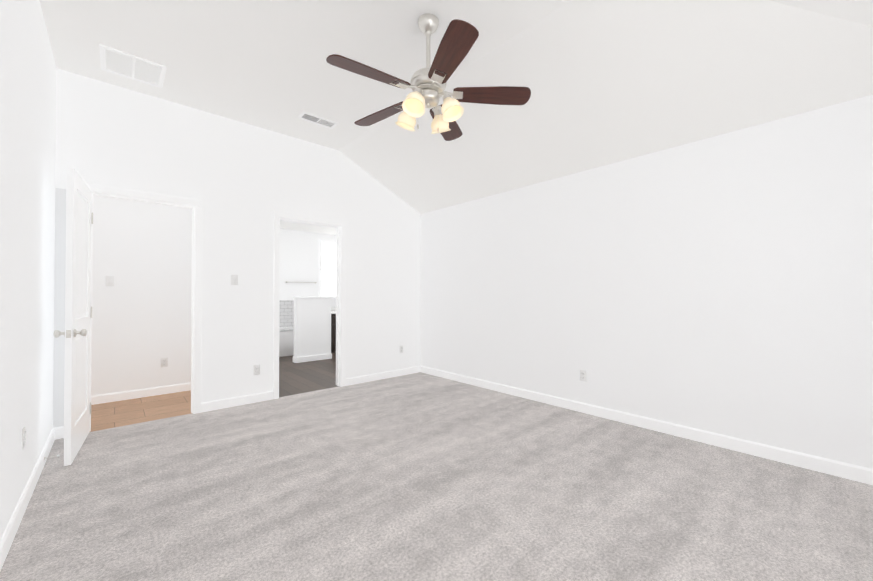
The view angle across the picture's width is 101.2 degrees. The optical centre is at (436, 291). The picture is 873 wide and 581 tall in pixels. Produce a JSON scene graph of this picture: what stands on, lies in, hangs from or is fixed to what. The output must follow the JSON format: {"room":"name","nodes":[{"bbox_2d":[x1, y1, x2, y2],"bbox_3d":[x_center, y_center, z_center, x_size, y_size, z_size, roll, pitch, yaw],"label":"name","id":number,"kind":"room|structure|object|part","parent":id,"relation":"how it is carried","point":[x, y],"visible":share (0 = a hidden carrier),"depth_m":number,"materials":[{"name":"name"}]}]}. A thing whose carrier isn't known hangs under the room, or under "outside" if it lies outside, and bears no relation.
{"room":"empty bedroom","nodes":[
{"label":"empty bedroom","id":0,"kind":"room"},
{"bbox_2d":[0,0,56,539],"bbox_3d":[-1.553,-0.348,1.091,0.120,3.080,5.140,1,-1,-42],"label":"wall","id":1,"kind":"structure","parent":0,"point":[28,70],"depth_m":1.98,"materials":[{"name":"white paint"}]},
{"bbox_2d":[22,426,25,449],"bbox_3d":[-2.265,0.800,1.972,0.010,0.114,0.070,1,-1,-42],"label":"electrical outlet","id":2,"kind":"object","parent":1,"relation":"attached to","point":[23,437],"visible":1,"depth_m":1.96,"materials":[{"name":"white plastic"}]},
{"bbox_2d":[0,427,59,570],"bbox_3d":[-1.503,1.144,1.120,0.014,0.095,4.900,1,-1,-42],"label":"baseboard","id":3,"kind":"structure","parent":1,"relation":"attached to","point":[8,536],"depth_m":1.95,"materials":[{"name":"white paint"}]},
{"bbox_2d":[91,195,191,395],"bbox_3d":[-3.872,-0.081,3.844,2.950,2.600,0.120,1,-1,-42],"label":"wall","id":4,"kind":"structure","parent":0,"point":[141,307],"depth_m":4.16,"materials":[{"name":"white paint"}]},
{"bbox_2d":[106,276,113,285],"bbox_3d":[-3.623,-0.119,3.979,0.070,0.114,0.011,1,-1,-42],"label":"light switch","id":5,"kind":"object","parent":4,"relation":"attached to","point":[109,280],"visible":1,"depth_m":3.98,"materials":[{"name":"white plastic"}]},
{"bbox_2d":[91,382,190,404],"bbox_3d":[-3.782,1.171,3.822,2.830,0.095,0.014,1,-1,-42],"label":"baseboard","id":6,"kind":"structure","parent":4,"relation":"attached to","point":[124,395],"depth_m":4.13,"materials":[{"name":"white paint"}]},
{"bbox_2d":[161,357,167,366],"bbox_3d":[-3.259,0.844,4.297,0.070,0.114,0.010,1,-1,-42],"label":"outlet","id":7,"kind":"object","parent":4,"relation":"attached to","point":[164,361],"visible":1,"depth_m":4.30,"materials":[{"name":"white plastic"}]},
{"bbox_2d":[89,352,338,431],"bbox_3d":[-3.017,1.286,5.565,6.540,0.100,3.700,1,-1,-42],"label":"floor","id":8,"kind":"structure","parent":0,"point":[108,415],"depth_m":4.07,"materials":[{"name":"brown wood"}]},
{"bbox_2d":[279,327,293,356],"bbox_3d":[-3.331,1.001,7.078,1.850,0.499,0.766,1,-1,-42],"label":"bathtub","id":9,"kind":"object","parent":8,"relation":"on","point":[286,341],"depth_m":6.96,"materials":[{"name":"white plastic"}]},
{"bbox_2d":[331,307,335,352],"bbox_3d":[-1.943,0.794,7.869,1.060,0.929,0.573,1,-1,-42],"label":"bathroom vanity","id":10,"kind":"object","parent":8,"relation":"on","point":[333,329],"visible":0.21,"depth_m":7.37,"materials":[{"name":"grey wood"}]},
{"bbox_2d":[53,69,420,427],"bbox_3d":[-1.808,-0.317,4.234,6.540,3.080,0.120,1,-1,-42],"label":"wall","id":11,"kind":"structure","parent":0,"point":[243,182],"depth_m":3.88,"materials":[{"name":"white paint"}]},
{"bbox_2d":[53,167,92,465],"bbox_3d":[-2.759,0.169,2.771,0.167,2.055,0.758,0,-1,-37],"label":"door leaf","id":12,"kind":"structure","parent":11,"relation":"in","point":[77,313],"depth_m":2.63,"materials":[{"name":"white paint"}]},
{"bbox_3d":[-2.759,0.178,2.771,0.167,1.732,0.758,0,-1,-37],"label":"door hardware","id":13,"kind":"part","parent":12,"relation":"part of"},
{"bbox_2d":[85,183,202,430],"bbox_3d":[-2.748,0.145,3.386,0.880,2.140,0.158,1,-1,-42],"label":"trim","id":14,"kind":"structure","parent":11,"relation":"attached to","point":[196,296],"depth_m":3.59,"materials":[{"name":"white paint"}]},
{"bbox_2d":[231,275,237,284],"bbox_3d":[-2.156,-0.126,3.831,0.070,0.114,0.011,1,-1,-42],"label":"light switch","id":15,"kind":"object","parent":11,"relation":"attached to","point":[234,279],"visible":1,"depth_m":3.83,"materials":[{"name":"white plastic"}]},
{"bbox_2d":[201,391,272,412],"bbox_3d":[-2.117,1.172,3.852,0.701,0.095,0.014,1,-1,-42],"label":"baseboard","id":16,"kind":"structure","parent":11,"relation":"attached to","point":[264,396],"depth_m":3.83,"materials":[{"name":"white paint"}]},
{"bbox_2d":[253,364,259,374],"bbox_3d":[-1.989,0.865,3.972,0.070,0.114,0.010,1,-1,-42],"label":"electrical outlet","id":17,"kind":"object","parent":11,"relation":"attached to","point":[256,369],"visible":1,"depth_m":3.97,"materials":[{"name":"white plastic"}]},
{"bbox_2d":[273,212,345,398],"bbox_3d":[-1.571,0.155,4.443,0.894,2.140,0.158,1,-1,-42],"label":"trim","id":18,"kind":"structure","parent":11,"relation":"attached to","point":[340,226],"depth_m":4.64,"materials":[{"name":"white paint"}]},
{"bbox_2d":[345,366,419,385],"bbox_3d":[-0.728,1.184,5.099,1.257,0.095,0.014,1,-1,-42],"label":"baseboard","id":19,"kind":"structure","parent":11,"relation":"attached to","point":[394,373],"depth_m":5.05,"materials":[{"name":"white paint"}]},
{"bbox_2d":[279,229,335,327],"bbox_3d":[-3.070,-0.040,7.936,3.470,2.600,0.120,1,-1,-42],"label":"wall","id":20,"kind":"structure","parent":0,"point":[299,256],"depth_m":7.91,"materials":[{"name":"white paint"}]},
{"bbox_2d":[279,300,293,327],"bbox_3d":[-3.580,0.465,7.384,1.960,0.580,0.011,1,-1,-42],"label":"tile surround","id":21,"kind":"object","parent":20,"relation":"attached to","point":[286,313],"depth_m":7.70,"materials":[{"name":"white tile"}]},
{"bbox_2d":[318,239,335,298],"bbox_3d":[-2.313,-0.514,8.505,1.010,1.360,0.050,1,-1,-42],"label":"bathroom window","id":22,"kind":"structure","parent":20,"relation":"in","point":[327,267],"depth_m":8.34,"materials":[{"name":"white paint"}]},
{"bbox_2d":[280,220,335,234],"bbox_3d":[-3.050,-1.423,5.630,6.540,0.120,3.600,1,-1,-42],"label":"ceiling","id":23,"kind":"structure","parent":0,"point":[287,225],"depth_m":7.61,"materials":[{"name":"white paint"}]},
{"bbox_2d":[294,298,330,356],"bbox_3d":[-2.253,0.681,6.539,0.650,1.130,0.120,1,-1,-42],"label":"wall","id":24,"kind":"structure","parent":0,"point":[312,326],"depth_m":6.47,"materials":[{"name":"white paint"}]},
{"bbox_2d":[292,296,332,362],"bbox_3d":[-2.253,0.666,6.539,0.690,1.160,0.160,1,-1,-42],"label":"trim","id":25,"kind":"structure","parent":24,"relation":"attached to","point":[311,358],"depth_m":6.46,"materials":[{"name":"white paint"}]},
{"bbox_2d":[0,372,872,580],"bbox_3d":[-0.024,1.254,2.380,4.140,0.100,5.040,1,-1,-42],"label":"floor carpet","id":26,"kind":"object","parent":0,"point":[419,476],"visible":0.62,"depth_m":2.06,"materials":[{"name":"grey carpet"}]},
{"bbox_2d":[39,0,872,213],"bbox_3d":[-0.057,-1.618,2.446,4.140,0.874,5.140,1,-1,-42],"label":"ceiling","id":27,"kind":"structure","parent":0,"point":[607,82],"depth_m":2.68,"materials":[{"name":"white paint"}]},
{"bbox_2d":[100,44,165,87],"bbox_3d":[-2.497,-1.846,2.959,0.400,0.010,0.390,1,-1,-42],"label":"ceiling vent","id":28,"kind":"object","parent":27,"relation":"in","point":[103,55],"visible":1,"depth_m":2.94,"materials":[{"name":"white metal"}]},
{"bbox_2d":[298,112,337,128],"bbox_3d":[-1.266,-1.837,3.849,0.380,0.009,0.160,1,-1,-42],"label":"ceiling vent","id":29,"kind":"object","parent":27,"relation":"in","point":[306,115],"visible":1,"depth_m":3.83,"materials":[{"name":"white metal"}]},
{"bbox_2d":[326,13,530,140],"bbox_3d":[-0.096,-1.467,2.449,1.317,0.778,1.334,1,-1,-42],"label":"ceiling fan","id":30,"kind":"object","parent":27,"relation":"hanging from","point":[427,85],"visible":1,"depth_m":2.38,"materials":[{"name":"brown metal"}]},
{"bbox_3d":[-0.408,-1.346,2.204,0.528,0.008,0.161,-1,13,-36],"label":"blade","id":31,"kind":"part","parent":30,"relation":"part of","materials":[{"name":"brown wood"}]},
{"bbox_3d":[-0.406,-1.341,2.714,0.528,0.008,0.161,-2,11,36],"label":"blade","id":32,"kind":"part","parent":30,"relation":"part of","materials":[{"name":"brown wood"}]},
{"bbox_3d":[0.080,-1.339,2.870,0.161,0.008,0.528,-14,-6,17],"label":"blade","id":33,"kind":"part","parent":30,"relation":"part of","materials":[{"name":"brown wood"}]},
{"bbox_3d":[0.076,-1.347,2.044,0.161,0.008,0.528,14,-3,-18],"label":"blade","id":34,"kind":"part","parent":30,"relation":"part of","materials":[{"name":"brown wood"}]},
{"bbox_3d":[0.378,-1.343,2.456,0.528,0.008,0.161,1,-14,0],"label":"blade","id":35,"kind":"part","parent":30,"relation":"part of","materials":[{"name":"brown wood"}]},
{"bbox_2d":[421,95,872,468],"bbox_3d":[1.439,-0.012,3.773,0.120,2.460,5.140,1,-1,-42],"label":"wall","id":36,"kind":"structure","parent":0,"point":[722,284],"depth_m":2.94,"materials":[{"name":"white paint"}]},
{"bbox_2d":[580,370,586,381],"bbox_3d":[1.479,0.847,3.621,0.010,0.114,0.070,1,-1,-42],"label":"electrical outlet","id":37,"kind":"object","parent":36,"relation":"attached to","point":[583,375],"visible":1,"depth_m":3.62,"materials":[{"name":"white plastic"}]},
{"bbox_2d":[420,366,872,484],"bbox_3d":[1.389,1.170,3.716,0.014,0.095,4.900,1,-1,-42],"label":"baseboard","id":38,"kind":"structure","parent":36,"relation":"attached to","point":[837,468],"depth_m":2.93,"materials":[{"name":"white paint"}]}
]}

